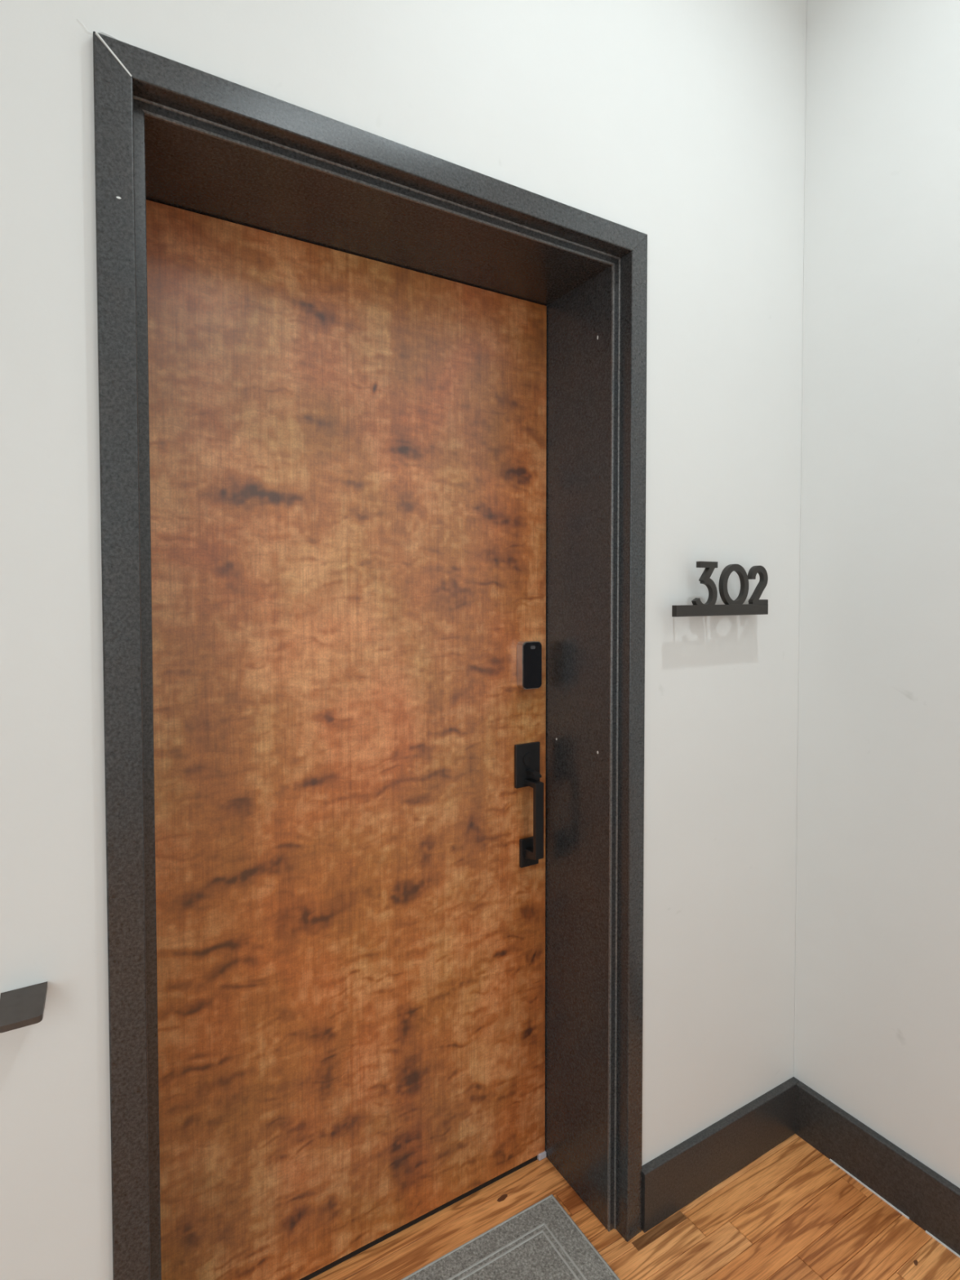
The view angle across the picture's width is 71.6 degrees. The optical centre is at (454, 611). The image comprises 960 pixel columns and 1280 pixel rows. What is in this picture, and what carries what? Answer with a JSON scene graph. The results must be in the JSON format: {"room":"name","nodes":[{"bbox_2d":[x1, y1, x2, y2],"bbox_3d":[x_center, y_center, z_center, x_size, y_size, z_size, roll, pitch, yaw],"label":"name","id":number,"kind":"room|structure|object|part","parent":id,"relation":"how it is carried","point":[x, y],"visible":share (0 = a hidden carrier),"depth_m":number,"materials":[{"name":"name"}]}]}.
{"room":"apartment hallway","nodes":[
{"label":"apartment hallway","id":0,"kind":"room"},
{"bbox_2d":[0,0,807,1279],"bbox_3d":[-0.587,-0.303,1.097,3.474,3.450,0.343,-1,2,-30],"label":"wall","id":1,"kind":"structure","parent":0,"point":[681,124],"depth_m":1.34,"materials":[{"name":"paint"}]},
{"bbox_2d":[0,981,47,1032],"bbox_3d":[-0.580,0.540,0.894,0.054,0.039,0.060,-1,2,-30],"label":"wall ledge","id":2,"kind":"object","parent":1,"relation":"attached to","point":[23,1006],"visible":1,"depth_m":0.89,"materials":[{"name":"black metal"}]},
{"bbox_2d":[146,200,546,1279],"bbox_3d":[-0.167,0.330,1.447,0.927,2.162,0.102,-1,2,-30],"label":"door","id":3,"kind":"structure","parent":1,"relation":"in","point":[348,451],"depth_m":1.41,"materials":[{"name":"brown wood"}]},
{"bbox_3d":[0.180,0.381,1.648,0.073,0.107,0.009,-1,2,-30],"label":"handle plate","id":4,"kind":"part","parent":3,"relation":"part of","materials":[{"name":"black metal"}]},
{"bbox_3d":[0.192,0.397,1.627,0.020,0.014,0.042,-1,2,-30],"label":"thumb lever","id":5,"kind":"part","parent":3,"relation":"part of","materials":[{"name":"black metal"}]},
{"bbox_2d":[93,31,647,1279],"bbox_3d":[-0.122,0.297,1.365,1.066,2.234,0.347,-1,2,-30],"label":"trim","id":6,"kind":"structure","parent":1,"relation":"attached to","point":[169,132],"depth_m":1.34,"materials":[{"name":"grey paint"}]},
{"bbox_3d":[-0.487,0.309,0.980,0.049,2.233,0.039,-1,2,-30],"label":"casing","id":7,"kind":"part","parent":6,"relation":"part of","materials":[{"name":"grey paint"}]},
{"bbox_3d":[-0.048,-0.791,1.202,1.065,0.049,0.039,-1,2,-30],"label":"head casing","id":8,"kind":"part","parent":6,"relation":"part of","materials":[{"name":"grey paint"}]},
{"bbox_3d":[0.395,0.293,1.484,0.049,2.234,0.039,-1,2,-30],"label":"casing","id":9,"kind":"part","parent":6,"relation":"part of","materials":[{"name":"grey paint"}]},
{"bbox_2d":[671,561,768,617],"bbox_3d":[0.621,-0.053,1.574,0.321,0.125,0.044,-1,2,-30],"label":"number sign","id":10,"kind":"object","parent":1,"relation":"attached to","point":[756,606],"visible":1,"depth_m":1.56,"materials":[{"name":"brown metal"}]},
{"bbox_2d":[641,1076,799,1232],"bbox_3d":[0.676,1.337,1.656,0.576,0.136,0.020,-1,2,-30],"label":"baseboard","id":11,"kind":"structure","parent":1,"relation":"attached to","point":[679,1175],"depth_m":1.62,"materials":[{"name":"grey paint"}]},
{"bbox_2d":[308,1133,959,1279],"bbox_3d":[0.358,1.494,-0.503,3.474,0.060,4.140,-1,2,-30],"label":"floor","id":12,"kind":"structure","parent":0,"point":[790,1213],"depth_m":1.51,"materials":[{"name":"brown wood"}]},
{"bbox_2d":[400,1194,620,1279],"bbox_3d":[0.002,1.415,1.179,0.822,0.008,0.498,-1,2,-30],"label":"door mat","id":13,"kind":"object","parent":12,"relation":"on","point":[540,1242],"visible":1,"depth_m":1.45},
{"bbox_2d":[793,0,959,1187],"bbox_3d":[1.880,-0.283,0.181,0.100,3.450,3.700,-1,2,-30],"label":"wall","id":14,"kind":"structure","parent":0,"point":[877,999],"depth_m":1.59,"materials":[{"name":"paint"}]},
{"bbox_2d":[795,1080,959,1257],"bbox_3d":[1.834,1.375,0.188,0.022,0.136,3.680,-1,2,-30],"label":"baseboard","id":15,"kind":"structure","parent":14,"relation":"attached to","point":[918,1193],"depth_m":1.59,"materials":[{"name":"grey paint"}]}
]}

